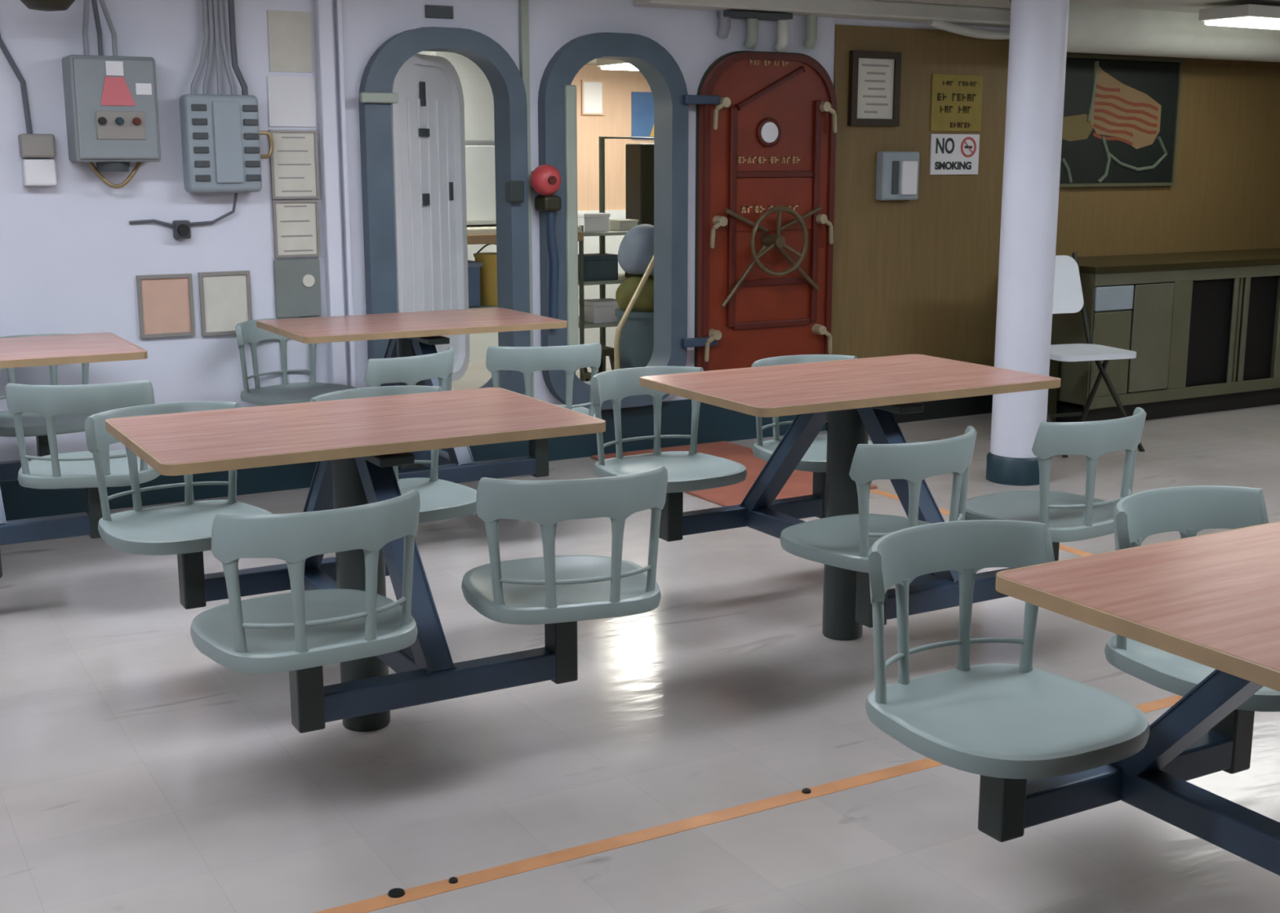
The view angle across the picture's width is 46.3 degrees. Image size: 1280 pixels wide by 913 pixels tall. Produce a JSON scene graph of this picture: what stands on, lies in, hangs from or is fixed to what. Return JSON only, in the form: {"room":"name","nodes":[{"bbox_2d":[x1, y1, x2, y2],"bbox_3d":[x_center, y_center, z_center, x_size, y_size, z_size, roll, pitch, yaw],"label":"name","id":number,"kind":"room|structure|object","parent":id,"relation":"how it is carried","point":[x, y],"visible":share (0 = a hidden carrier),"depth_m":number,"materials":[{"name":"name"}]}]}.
{"room":"ship mess hall","nodes":[
{"label":"ship mess hall","id":0,"kind":"room"},
{"bbox_2d":[0,0,1009,479],"bbox_3d":[-0.264,-1.015,6.638,10.600,2.060,0.050,-6,13,-29],"label":"wall","id":1,"kind":"structure","parent":0,"point":[72,258],"depth_m":5.76,"materials":[{"name":"white paint"}]},
{"bbox_2d":[0,33,57,186],"bbox_3d":[-2.226,-1.388,5.347,0.208,0.826,0.075,-6,13,-29],"label":"junction box","id":2,"kind":"object","parent":1,"relation":"attached to","point":[35,172],"visible":1,"depth_m":5.39,"materials":[{"name":"white plastic"}]},
{"bbox_2d":[62,0,160,188],"bbox_3d":[-1.927,-1.399,5.439,0.300,0.838,0.210,-6,13,-29],"label":"electrical control box","id":3,"kind":"object","parent":1,"relation":"attached to","point":[111,102],"visible":1,"depth_m":5.41,"materials":[{"name":"grey paint"}]},
{"bbox_2d":[136,273,195,338],"bbox_3d":[-1.829,-0.582,5.772,0.206,0.240,0.018,-6,13,-29],"label":"picture frame","id":4,"kind":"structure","parent":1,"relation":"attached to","point":[166,308],"depth_m":5.77,"materials":[{"name":"paper"}]},
{"bbox_2d":[128,192,237,239],"bbox_3d":[-1.744,-0.921,5.727,0.406,0.172,0.065,-6,13,-29],"label":"cable","id":5,"kind":"object","parent":1,"relation":"attached to","point":[181,228],"visible":1,"depth_m":5.71,"materials":[{"name":"grey plastic"}]},
{"bbox_2d":[172,220,191,239],"bbox_3d":[-1.758,-0.871,5.737,0.060,0.070,0.050,-6,13,-29],"label":"switch","id":6,"kind":"object","parent":5,"relation":"attached to","point":[181,228],"depth_m":5.71,"materials":[{"name":"grey plastic"}]},
{"bbox_2d":[198,270,252,336],"bbox_3d":[-1.630,-0.604,5.884,0.198,0.248,0.018,-6,13,-29],"label":"picture frame","id":7,"kind":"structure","parent":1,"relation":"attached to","point":[224,297],"depth_m":5.88,"materials":[{"name":"paper"}]},
{"bbox_2d":[178,0,273,192],"bbox_3d":[-1.574,-1.440,5.689,0.343,0.855,0.122,-6,13,-29],"label":"panelboard","id":8,"kind":"object","parent":1,"relation":"attached to","point":[220,133],"visible":1,"depth_m":5.67,"materials":[{"name":"grey paint"}]},
{"bbox_2d":[266,9,313,72],"bbox_3d":[-1.366,-1.621,5.841,0.172,0.230,0.006,-6,13,-29],"label":"chart","id":9,"kind":"object","parent":1,"relation":"attached to","point":[289,33],"visible":1,"depth_m":5.84,"materials":[{"name":"beige paper"}]},
{"bbox_2d":[266,75,316,127],"bbox_3d":[-1.369,-1.396,5.883,0.190,0.193,0.008,-6,13,-29],"label":"paper sheet","id":10,"kind":"object","parent":1,"relation":"attached to","point":[291,100],"visible":1,"depth_m":5.88,"materials":[{"name":"paper"}]},
{"bbox_2d":[268,129,319,199],"bbox_3d":[-1.369,-1.157,5.925,0.190,0.268,0.018,-6,13,-29],"label":"framed notice","id":11,"kind":"object","parent":1,"relation":"attached to","point":[294,160],"visible":1,"depth_m":5.92,"materials":[{"name":"paper"}]},
{"bbox_2d":[271,200,320,257],"bbox_3d":[-1.372,-0.910,5.973,0.183,0.225,0.018,-6,13,-29],"label":"framed notice","id":12,"kind":"object","parent":1,"relation":"attached to","point":[295,223],"visible":1,"depth_m":5.97,"materials":[{"name":"paper"}]},
{"bbox_2d":[273,258,321,318],"bbox_3d":[-1.376,-0.676,6.014,0.185,0.230,0.024,-6,13,-29],"label":"metal panel","id":13,"kind":"object","parent":1,"relation":"attached to","point":[297,290],"visible":1,"depth_m":6.01,"materials":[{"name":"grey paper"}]},
{"bbox_2d":[314,0,355,387],"bbox_3d":[-1.222,-0.970,6.030,0.105,1.910,0.050,-6,13,-29],"label":"trim","id":14,"kind":"structure","parent":1,"relation":"attached to","point":[322,8],"depth_m":5.98,"materials":[{"name":"white paint"}]},
{"bbox_2d":[0,399,826,520],"bbox_3d":[-1.961,0.085,5.828,6.650,0.220,0.020,-6,13,-29],"label":"baseboard","id":15,"kind":"structure","parent":1,"relation":"attached to","point":[716,424],"depth_m":6.56,"materials":[{"name":"teal paint"}]},
{"bbox_2d":[425,4,453,18],"bbox_3d":[-0.821,-1.819,6.116,0.120,0.050,0.012,-6,13,-29],"label":"name plate","id":16,"kind":"object","parent":1,"relation":"attached to","point":[431,11],"visible":1,"depth_m":6.11,"materials":[{"name":"grey plastic"}]},
{"bbox_2d":[358,26,530,395],"bbox_3d":[-0.826,-0.951,6.279,0.738,1.635,0.205,-6,13,-29],"label":"door frame","id":17,"kind":"structure","parent":1,"relation":"in","point":[504,77],"depth_m":6.16,"materials":[{"name":"metal"}]},
{"bbox_2d":[391,53,469,382],"bbox_3d":[-0.922,-1.004,6.456,0.065,1.410,0.600,5,12,22],"label":"door","id":18,"kind":"structure","parent":17,"relation":"attached to","point":[428,117],"depth_m":6.46,"materials":[{"name":"white paint"}]},
{"bbox_2d":[518,0,533,398],"bbox_3d":[-0.489,-1.055,6.452,0.035,1.910,0.030,-6,13,-29],"label":"trim","id":19,"kind":"structure","parent":1,"relation":"attached to","point":[523,6],"depth_m":6.33,"materials":[{"name":"metal"}]},
{"bbox_2d":[530,164,561,329],"bbox_3d":[-0.410,-0.899,6.446,0.130,0.708,0.172,-6,13,-29],"label":"bell","id":20,"kind":"object","parent":1,"relation":"attached to","point":[545,180],"visible":1,"depth_m":6.40,"materials":[{"name":"paint"}]},
{"bbox_2d":[537,32,719,410],"bbox_3d":[-0.061,-1.042,6.710,0.858,1.645,0.200,-6,13,-29],"label":"door frame","id":21,"kind":"structure","parent":1,"relation":"in","point":[557,95],"depth_m":6.61,"materials":[{"name":"blue metal"}]},
{"bbox_2d":[693,50,836,371],"bbox_3d":[0.630,-1.084,6.994,0.778,1.575,0.197,-6,13,-29],"label":"door","id":22,"kind":"structure","parent":21,"relation":"attached to","point":[766,153],"depth_m":6.97,"materials":[{"name":"red paint"}]},
{"bbox_2d":[633,0,1010,27],"bbox_3d":[1.047,-2.112,7.060,2.400,0.075,0.160,-6,13,-29],"label":"beam","id":23,"kind":"structure","parent":1,"relation":"attached to","point":[874,10],"depth_m":6.97,"materials":[{"name":"paint"}]},
{"bbox_2d":[715,9,730,38],"bbox_3d":[0.378,-1.986,6.739,0.055,0.195,0.070,-6,13,-29],"label":"pipe stub","id":24,"kind":"object","parent":23,"relation":"attached to","point":[724,23],"visible":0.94,"depth_m":6.72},
{"bbox_2d":[743,18,758,48],"bbox_3d":[0.508,-1.981,6.816,0.055,0.235,0.070,-6,13,-29],"label":"pipe stub","id":25,"kind":"object","parent":23,"relation":"attached to","point":[752,24],"visible":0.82,"depth_m":6.80,"materials":[{"name":"metal"}]},
{"bbox_2d":[717,9,792,21],"bbox_3d":[0.524,-2.000,6.783,0.340,0.025,0.110,-6,13,-29],"label":"cable tray","id":26,"kind":"object","parent":23,"relation":"attached to","point":[744,15],"visible":1,"depth_m":6.74,"materials":[{"name":"grey metal"}]},
{"bbox_2d":[774,19,789,52],"bbox_3d":[0.655,-1.993,6.899,0.055,0.245,0.070,-6,13,-29],"label":"pipe stub","id":27,"kind":"object","parent":23,"relation":"attached to","point":[782,42],"visible":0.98,"depth_m":6.88,"materials":[{"name":"metal"}]},
{"bbox_2d":[802,14,817,48],"bbox_3d":[0.794,-2.018,6.975,0.055,0.225,0.070,-6,13,-29],"label":"pipe stub","id":28,"kind":"object","parent":23,"relation":"attached to","point":[811,25],"visible":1,"depth_m":6.96,"materials":[{"name":"metal"}]},
{"bbox_2d":[926,20,1009,39],"bbox_3d":[1.752,-2.125,7.444,0.808,0.092,0.043,-6,13,-29],"label":"pipe","id":29,"kind":"object","parent":23,"relation":"attached to","point":[943,25],"visible":0.62,"depth_m":7.36,"materials":[{"name":"metal"}]},
{"bbox_2d":[830,24,1279,367],"bbox_3d":[2.597,-1.277,8.217,3.845,1.955,0.012,-6,13,-29],"label":"panelling","id":30,"kind":"object","parent":1,"relation":"attached to","point":[920,276],"visible":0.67,"depth_m":7.71,"materials":[{"name":"wood"}]},
{"bbox_2d":[847,50,902,126],"bbox_3d":[1.136,-1.781,7.240,0.295,0.351,0.030,-6,13,-29],"label":"framed notice","id":31,"kind":"object","parent":30,"relation":"attached to","point":[874,77],"visible":1,"depth_m":7.23,"materials":[{"name":"paper"}]},
{"bbox_2d":[875,151,919,200],"bbox_3d":[1.244,-1.380,7.356,0.266,0.232,0.075,-6,13,-29],"label":"wall switch","id":32,"kind":"object","parent":30,"relation":"attached to","point":[897,175],"visible":1,"depth_m":7.32,"materials":[{"name":"grey paint"}]},
{"bbox_2d":[826,395,992,429],"bbox_3d":[2.603,-0.375,8.383,3.850,0.120,0.018,-6,13,-29],"label":"baseboard","id":33,"kind":"object","parent":30,"relation":"attached to","point":[979,405],"visible":0.11,"depth_m":7.83,"materials":[{"name":"black plastic"}]},
{"bbox_2d":[928,133,979,174],"bbox_3d":[1.595,-1.529,7.566,0.316,0.200,0.015,-6,13,-29],"label":"wall sign","id":34,"kind":"object","parent":30,"relation":"attached to","point":[949,153],"visible":1,"depth_m":7.56,"materials":[{"name":"white paper"}]},
{"bbox_2d":[929,74,983,131],"bbox_3d":[1.593,-1.778,7.519,0.330,0.276,0.010,-6,13,-29],"label":"wall sign","id":35,"kind":"object","parent":30,"relation":"attached to","point":[956,103],"visible":1,"depth_m":7.51,"materials":[{"name":"paper"}]},
{"bbox_2d":[1059,53,1183,187],"bbox_3d":[2.593,-1.809,8.083,0.896,0.686,0.030,-6,13,-29],"label":"painting","id":36,"kind":"object","parent":30,"relation":"attached to","point":[1121,116],"visible":0.95,"depth_m":8.08,"materials":[{"name":"fabric"}]},
{"bbox_2d":[586,58,596,65],"bbox_3d":[-1.100,-2.239,7.886,10.600,0.070,3.320,-6,13,-29],"label":"ceiling","id":37,"kind":"structure","parent":0,"point":[593,62],"depth_m":9.91,"materials":[{"name":"paint"}]},
{"bbox_2d":[596,58,638,71],"bbox_3d":[0.092,-2.455,9.312,0.540,0.075,0.540,-6,13,-29],"label":"ceiling light","id":38,"kind":"object","parent":37,"relation":"attached to","point":[606,64],"visible":0.2,"depth_m":9.28,"materials":[{"name":"paint"}]},
{"bbox_2d":[600,63,638,71],"bbox_3d":[0.092,-2.428,9.318,0.500,0.020,0.500,-6,13,-29],"label":"diffuser","id":39,"kind":"object","parent":38,"relation":"attached to","point":[604,66],"depth_m":9.28,"materials":[{"name":"white"}]},
{"bbox_2d":[571,64,653,210],"bbox_3d":[-1.889,-1.543,9.432,10.600,2.000,0.060,-6,13,-29],"label":"wall","id":40,"kind":"structure","parent":0,"point":[619,85],"depth_m":10.24,"materials":[{"name":"brown wood"}]},
{"bbox_2d":[466,209,626,361],"bbox_3d":[-1.866,-1.035,9.494,10.600,0.980,0.030,-6,13,-29],"label":"wainscot","id":41,"kind":"structure","parent":40,"relation":"attached to","point":[479,344],"depth_m":10.32,"materials":[{"name":"paint"}]},
{"bbox_2d":[581,80,604,115],"bbox_3d":[-0.320,-2.431,10.124,0.170,0.230,0.018,-6,13,-29],"label":"picture","id":42,"kind":"object","parent":40,"relation":"attached to","point":[593,103],"visible":1,"depth_m":10.12,"materials":[{"name":"white paper"}]},
{"bbox_2d":[631,91,653,139],"bbox_3d":[0.087,-2.364,10.377,0.330,0.320,0.014,-6,13,-29],"label":"poster","id":43,"kind":"object","parent":40,"relation":"attached to","point":[642,103],"visible":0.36,"depth_m":10.33,"materials":[{"name":"blue paper"}]},
{"bbox_2d":[0,355,1279,912],"bbox_3d":[1.029,0.467,4.628,10.600,0.060,11.900,-6,13,-29],"label":"floor","id":44,"kind":"structure","parent":0,"point":[141,772],"depth_m":3.39,"materials":[{"name":"tile"}]},
{"bbox_2d":[0,332,147,577],"bbox_3d":[-2.127,0.030,4.772,1.004,0.740,1.020,-6,13,-29],"label":"table","id":45,"kind":"object","parent":44,"relation":"on","point":[75,348],"visible":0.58,"depth_m":4.59,"materials":[{"name":"brown wood"}]},
{"bbox_2d":[0,333,95,437],"bbox_3d":[-2.122,-0.254,5.292,0.416,0.314,0.427,-6,13,-29],"label":"swivel chair","id":46,"kind":"object","parent":45,"relation":"attached to","point":[33,424],"visible":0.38,"depth_m":5.31,"materials":[{"name":"grey plastic"}]},
{"bbox_2d":[4,380,160,488],"bbox_3d":[-1.639,-0.087,4.459,0.416,0.314,0.427,-2,11,-10],"label":"swivel chair","id":47,"kind":"object","parent":45,"relation":"attached to","point":[70,470],"visible":0.8,"depth_m":4.29,"materials":[{"name":"grey plastic"}]},
{"bbox_2d":[105,387,605,733],"bbox_3d":[-0.658,0.279,3.528,1.004,0.740,1.020,-6,13,-29],"label":"table","id":48,"kind":"object","parent":44,"relation":"on","point":[356,444],"visible":0.89,"depth_m":3.30,"materials":[{"name":"brown wood"}]},
{"bbox_2d":[84,401,272,555],"bbox_3d":[-1.149,0.050,3.770,0.416,0.314,0.427,-8,14,-35],"label":"swivel chair","id":49,"kind":"object","parent":48,"relation":"attached to","point":[186,527],"visible":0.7,"depth_m":3.81,"materials":[{"name":"grey plastic"}]},
{"bbox_2d":[190,489,420,674],"bbox_3d":[-0.663,0.216,2.939,0.416,0.314,0.427,-7,13,-31],"label":"swivel chair","id":50,"kind":"object","parent":48,"relation":"attached to","point":[298,629],"visible":1,"depth_m":2.80,"materials":[{"name":"grey plastic"}]},
{"bbox_2d":[309,385,476,524],"bbox_3d":[-0.654,-0.005,4.048,0.416,0.314,0.427,-8,14,-34],"label":"swivel chair","id":51,"kind":"object","parent":48,"relation":"attached to","point":[440,500],"visible":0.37,"depth_m":4.15,"materials":[{"name":"grey plastic"}]},
{"bbox_2d":[461,466,667,625],"bbox_3d":[-0.170,0.161,3.215,0.416,0.314,0.427,-4,12,-17],"label":"swivel chair","id":52,"kind":"object","parent":48,"relation":"attached to","point":[551,588],"visible":1,"depth_m":3.06,"materials":[{"name":"grey plastic"}]},
{"bbox_2d":[256,307,567,483],"bbox_3d":[-0.850,-0.142,5.635,1.004,0.740,1.020,-6,13,-29],"label":"table","id":53,"kind":"object","parent":44,"relation":"on","point":[411,334],"visible":0.46,"depth_m":5.37,"materials":[{"name":"brown wood"}]},
{"bbox_2d":[235,316,356,405],"bbox_3d":[-1.342,-0.370,5.875,0.427,0.314,0.416,9,14,37],"label":"swivel chair","id":54,"kind":"object","parent":53,"relation":"attached to","point":[246,332],"visible":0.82,"depth_m":5.93,"materials":[{"name":"grey plastic"}]},
{"bbox_2d":[364,346,454,391],"bbox_3d":[-0.852,-0.205,5.048,0.427,0.314,0.416,8,14,34],"label":"swivel chair","id":55,"kind":"object","parent":53,"relation":"attached to","point":[410,371],"visible":0.39,"depth_m":4.85,"materials":[{"name":"grey plastic"}]},
{"bbox_2d":[485,342,601,417],"bbox_3d":[-0.362,-0.260,5.322,0.416,0.314,0.427,-3,12,-15],"label":"swivel chair","id":56,"kind":"object","parent":53,"relation":"attached to","point":[570,358],"visible":0.48,"depth_m":5.12,"materials":[{"name":"grey plastic"}]},
{"bbox_2d":[466,224,583,373],"bbox_3d":[-0.877,-0.804,8.361,0.850,0.970,0.820,-6,13,-29],"label":"table","id":57,"kind":"object","parent":44,"relation":"on","point":[476,234],"depth_m":7.87,"materials":[{"name":"beige laminate"}]},
{"bbox_2d":[417,51,496,225],"bbox_3d":[-0.917,-1.767,8.229,0.680,0.950,0.576,-6,13,-29],"label":"wall","id":58,"kind":"structure","parent":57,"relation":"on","point":[478,101],"depth_m":7.95,"materials":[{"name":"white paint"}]},
{"bbox_2d":[467,260,482,307],"bbox_3d":[-1.004,-0.928,8.039,0.240,0.240,0.260,-6,13,-29],"label":"plastic crate","id":59,"kind":"object","parent":57,"relation":"on","point":[473,267],"visible":0.26,"depth_m":7.97,"materials":[{"name":"blue plastic"}]},
{"bbox_2d":[468,305,497,309],"bbox_3d":[-0.886,-0.854,8.357,0.760,0.030,0.680,-6,13,-29],"label":"shelf","id":60,"kind":"object","parent":57,"relation":"attached to","point":[482,306],"depth_m":8.02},
{"bbox_2d":[473,244,497,306],"bbox_3d":[-0.800,-0.998,8.144,0.210,0.335,0.210,-6,13,-29],"label":"bucket","id":61,"kind":"object","parent":57,"relation":"on","point":[488,272],"visible":0.5,"depth_m":8.07,"materials":[{"name":"yellow plastic"}]},
{"bbox_2d":[581,345,613,381],"bbox_3d":[-0.234,-0.408,8.022,0.208,0.344,0.310,-6,13,-29],"label":"step stool","id":62,"kind":"object","parent":44,"relation":"on","point":[606,351],"visible":0.17,"depth_m":7.96,"materials":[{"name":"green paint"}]},
{"bbox_2d":[577,225,629,382],"bbox_3d":[-0.068,-0.874,8.712,0.856,0.970,0.446,-6,13,-29],"label":"cart","id":63,"kind":"object","parent":44,"relation":"on","point":[583,325],"visible":0.19,"depth_m":8.33,"materials":[{"name":"metal"}]},
{"bbox_2d":[577,213,610,232],"bbox_3d":[-0.275,-1.314,8.387,0.168,0.100,0.148,-6,13,-29],"label":"carton","id":64,"kind":"object","parent":63,"relation":"on","point":[592,222],"visible":0.81,"depth_m":8.33,"materials":[{"name":"cardboard"}]},
{"bbox_2d":[577,253,617,281],"bbox_3d":[-0.258,-1.071,8.445,0.228,0.140,0.168,-6,13,-29],"label":"carton","id":65,"kind":"object","parent":63,"relation":"on","point":[602,266],"visible":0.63,"depth_m":8.38,"materials":[{"name":"teal cardboard"}]},
{"bbox_2d":[578,316,617,328],"bbox_3d":[-0.068,-0.800,8.727,0.850,0.020,0.440,-6,13,-29],"label":"shelf","id":66,"kind":"object","parent":63,"relation":"attached to","point":[582,324],"depth_m":8.38,"materials":[{"name":"metal"}]},
{"bbox_2d":[578,297,619,324],"bbox_3d":[-0.214,-0.830,8.519,0.208,0.120,0.188,-6,13,-29],"label":"carton","id":67,"kind":"object","parent":63,"relation":"on","point":[597,311],"visible":0.66,"depth_m":8.44,"materials":[{"name":"cardboard"}]},
{"bbox_2d":[577,273,629,285],"bbox_3d":[-0.068,-1.036,8.680,0.850,0.020,0.440,-6,13,-29],"label":"shelf","id":68,"kind":"object","parent":63,"relation":"attached to","point":[621,277],"depth_m":8.36,"materials":[{"name":"metal"}]},
{"bbox_2d":[583,227,627,236],"bbox_3d":[-0.068,-1.301,8.627,0.850,0.020,0.440,-6,13,-29],"label":"shelf","id":69,"kind":"object","parent":63,"relation":"attached to","point":[611,233],"depth_m":8.31,"materials":[{"name":"metal"}]},
{"bbox_2d":[608,219,638,231],"bbox_3d":[-0.094,-1.319,8.515,0.128,0.060,0.128,-6,13,-29],"label":"carton","id":70,"kind":"object","parent":63,"relation":"on","point":[615,224],"visible":0.84,"depth_m":8.47,"materials":[{"name":"cardboard"}]},
{"bbox_2d":[624,271,653,277],"bbox_3d":[0.020,-1.082,8.605,0.168,0.100,0.168,-6,13,-29],"label":"carton","id":71,"kind":"object","parent":63,"relation":"on","point":[627,275],"visible":0.03,"depth_m":8.59,"materials":[{"name":"green fabric"}]},
{"bbox_2d":[589,136,653,381],"bbox_3d":[0.025,-1.179,8.999,0.650,1.456,0.240,-6,13,-29],"label":"stand","id":72,"kind":"object","parent":44,"relation":"on","point":[602,140],"visible":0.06,"depth_m":8.78,"materials":[{"name":"metal"}]},
{"bbox_2d":[613,255,653,369],"bbox_3d":[0.001,-0.694,7.819,0.400,0.968,0.089,-9,14,-38],"label":"handrail","id":73,"kind":"object","parent":44,"relation":"on","point":[616,343],"visible":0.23,"depth_m":7.75,"materials":[{"name":"wood"}]},
{"bbox_2d":[615,308,653,368],"bbox_3d":[0.025,-0.533,8.130,0.320,0.530,0.320,-6,13,-29],"label":"waste bin","id":74,"kind":"object","parent":44,"relation":"on","point":[637,335],"visible":0.43,"depth_m":7.98,"materials":[{"name":"blue plastic"}]},
{"bbox_2d":[615,275,653,312],"bbox_3d":[0.025,-0.875,8.056,0.295,0.210,0.297,-6,13,-29],"label":"cloth sack","id":75,"kind":"object","parent":74,"relation":"on","point":[626,290],"visible":0.44,"depth_m":7.94,"materials":[{"name":"fabric"}]},
{"bbox_2d":[617,224,653,275],"bbox_3d":[0.032,-1.116,8.025,0.284,0.262,0.286,-6,13,-29],"label":"cloth sack","id":76,"kind":"object","parent":75,"relation":"on","point":[636,249],"visible":0.66,"depth_m":7.91,"materials":[{"name":"fabric"}]},
{"bbox_2d":[625,143,653,225],"bbox_3d":[0.052,-1.221,9.301,0.220,1.420,0.200,-6,13,-29],"label":"cabinet","id":77,"kind":"object","parent":44,"relation":"on","point":[639,157],"visible":0.23,"depth_m":9.12,"materials":[{"name":"green paint"}]},
{"bbox_2d":[590,440,877,506],"bbox_3d":[0.376,0.064,6.463,0.730,0.012,1.150,-6,13,-29],"label":"floor mat","id":78,"kind":"object","parent":44,"relation":"on","point":[800,483],"visible":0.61,"depth_m":6.35,"materials":[{"name":"red rubber"}]},
{"bbox_2d":[313,695,1182,912],"bbox_3d":[0.144,0.746,3.078,7.300,0.001,0.045,-6,13,-29],"label":"floor stripe","id":79,"kind":"object","parent":44,"relation":"on","point":[381,902],"visible":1,"depth_m":3.00,"materials":[{"name":"paint"}]},
{"bbox_2d":[387,888,404,898],"bbox_3d":[-0.450,0.804,2.761,0.032,0.008,0.031,-6,13,-29],"label":"stud","id":80,"kind":"object","parent":79,"relation":"on","point":[395,893],"visible":1,"depth_m":2.75,"materials":[{"name":"black plastic"}]},
{"bbox_2d":[448,877,457,884],"bbox_3d":[-0.351,0.795,2.809,0.018,0.008,0.018,-6,13,-29],"label":"stud","id":81,"kind":"object","parent":79,"relation":"on","point":[452,880],"visible":1,"depth_m":2.80,"materials":[{"name":"black plastic"}]},
{"bbox_2d":[801,788,811,794],"bbox_3d":[0.357,0.716,3.205,0.020,0.008,0.020,-6,13,-29],"label":"stud","id":82,"kind":"object","parent":79,"relation":"on","point":[806,791],"visible":1,"depth_m":3.20,"materials":[{"name":"black plastic"}]},
{"bbox_2d":[639,354,1061,640],"bbox_3d":[0.578,0.146,4.196,1.004,0.740,1.020,-6,13,-29],"label":"table","id":83,"kind":"object","parent":44,"relation":"on","point":[859,398],"visible":0.72,"depth_m":4.12,"materials":[{"name":"brown wood"}]},
{"bbox_2d":[590,366,746,493],"bbox_3d":[0.087,-0.083,4.439,0.416,0.314,0.427,-7,13,-31],"label":"swivel chair","id":84,"kind":"object","parent":83,"relation":"attached to","point":[691,470],"visible":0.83,"depth_m":4.54,"materials":[{"name":"grey plastic"}]},
{"bbox_2d":[751,354,872,472],"bbox_3d":[0.583,-0.139,4.716,0.416,0.314,0.427,-6,13,-26],"label":"swivel chair","id":85,"kind":"object","parent":83,"relation":"attached to","point":[815,460],"visible":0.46,"depth_m":4.80,"materials":[{"name":"grey plastic"}]},
{"bbox_2d":[779,426,977,573],"bbox_3d":[0.574,0.083,3.607,0.416,0.314,0.427,-9,14,-37],"label":"swivel chair","id":86,"kind":"object","parent":83,"relation":"attached to","point":[843,541],"visible":0.69,"depth_m":3.44,"materials":[{"name":"grey plastic"}]},
{"bbox_2d":[964,407,1146,542],"bbox_3d":[1.068,0.027,3.884,0.416,0.314,0.427,-8,14,-35],"label":"swivel chair","id":87,"kind":"object","parent":83,"relation":"attached to","point":[1068,517],"visible":0.86,"depth_m":3.72,"materials":[{"name":"grey plastic"}]},
{"bbox_2d":[870,489,1093,556],"bbox_3d":[1.251,0.241,5.605,0.050,0.001,1.220,-6,13,-29],"label":"tape","id":88,"kind":"object","parent":44,"relation":"on","point":[1063,548],"visible":0.21,"depth_m":5.71,"materials":[{"name":"plastic"}]},
{"bbox_2d":[993,343,1059,422],"bbox_3d":[1.975,-0.372,7.654,0.214,0.400,0.274,-6,13,-29],"label":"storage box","id":89,"kind":"object","parent":44,"relation":"on","point":[1054,365],"visible":0.09,"depth_m":7.58,"materials":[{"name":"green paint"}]},
{"bbox_2d":[986,0,1069,485],"bbox_3d":[1.591,-0.913,6.124,0.250,2.060,0.250,-6,13,-29],"label":"pillar","id":90,"kind":"structure","parent":44,"relation":"on","point":[1038,28],"depth_m":6.03,"materials":[{"name":"white paint"}]},
{"bbox_2d":[1046,252,1145,457],"bbox_3d":[2.031,-0.493,7.047,0.473,0.892,0.610,-4,12,-19],"label":"folding chair","id":91,"kind":"object","parent":44,"relation":"on","point":[1068,295],"visible":0.52,"depth_m":7.21,"materials":[{"name":"white plastic"}]},
{"bbox_2d":[977,521,1279,875],"bbox_3d":[1.098,0.537,2.236,1.004,0.740,1.020,-6,13,-29],"label":"table","id":92,"kind":"object","parent":44,"relation":"on","point":[1212,600],"visible":0.89,"depth_m":2.33,"materials":[{"name":"brown wood"}]},
{"bbox_2d":[865,520,1150,779],"bbox_3d":[0.608,0.308,2.479,0.416,0.314,0.427,-6,13,-29],"label":"swivel chair","id":93,"kind":"object","parent":92,"relation":"attached to","point":[1002,721],"visible":0.98,"depth_m":2.54,"materials":[{"name":"grey plastic"}]},
{"bbox_2d":[1104,485,1279,711],"bbox_3d":[1.103,0.253,2.756,0.416,0.314,0.427,-6,13,-29],"label":"swivel chair","id":94,"kind":"object","parent":92,"relation":"attached to","point":[1188,511],"visible":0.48,"depth_m":2.86,"materials":[{"name":"grey plastic"}]},
{"bbox_2d":[1050,248,1279,422],"bbox_3d":[3.243,-0.711,8.303,2.670,0.810,0.600,-6,13,-29],"label":"base cabinet","id":95,"kind":"object","parent":44,"relation":"on","point":[1202,328],"visible":0.87,"depth_m":7.73,"materials":[{"name":"wood"}]},
{"bbox_2d":[1071,248,1279,274],"bbox_3d":[3.243,-1.091,8.227,2.670,0.035,0.600,-6,13,-29],"label":"countertop","id":96,"kind":"structure","parent":95,"relation":"on","point":[1255,257],"depth_m":7.84,"materials":[{"name":"wood"}]},
{"bbox_2d":[880,0,1279,13],"bbox_3d":[1.865,-1.325,2.778,10.600,0.060,8.530,-6,13,-29],"label":"ceiling","id":97,"kind":"structure","parent":0,"point":[1176,6],"depth_m":7.17,"materials":[{"name":"paint"}]},
{"bbox_2d":[20,0,75,11],"bbox_3d":[-1.982,-1.611,4.983,0.176,0.240,0.176,-6,13,-29],"label":"wall speaker","id":98,"kind":"object","parent":97,"relation":"hanging from","point":[37,5],"visible":1,"depth_m":4.96,"materials":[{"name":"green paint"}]},
{"bbox_2d":[1066,4,1279,62],"bbox_3d":[3.202,-2.279,8.012,2.900,0.300,0.300,-6,13,-29],"label":"ceiling beam","id":99,"kind":"structure","parent":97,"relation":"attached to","point":[1091,29],"depth_m":7.57,"materials":[{"name":"metal"}]},
{"bbox_2d":[1198,4,1279,30],"bbox_3d":[3.206,-2.137,7.314,1.040,0.075,0.290,-6,13,-29],"label":"ceiling light","id":100,"kind":"object","parent":97,"relation":"attached to","point":[1247,15],"visible":1,"depth_m":7.04,"materials":[{"name":"paint"}]},
{"bbox_2d":[1204,17,1279,30],"bbox_3d":[3.206,-2.110,7.320,1.000,0.020,0.250,-6,13,-29],"label":"diffuser","id":101,"kind":"object","parent":100,"relation":"attached to","point":[1268,23],"depth_m":7.09,"materials":[{"name":"white"}]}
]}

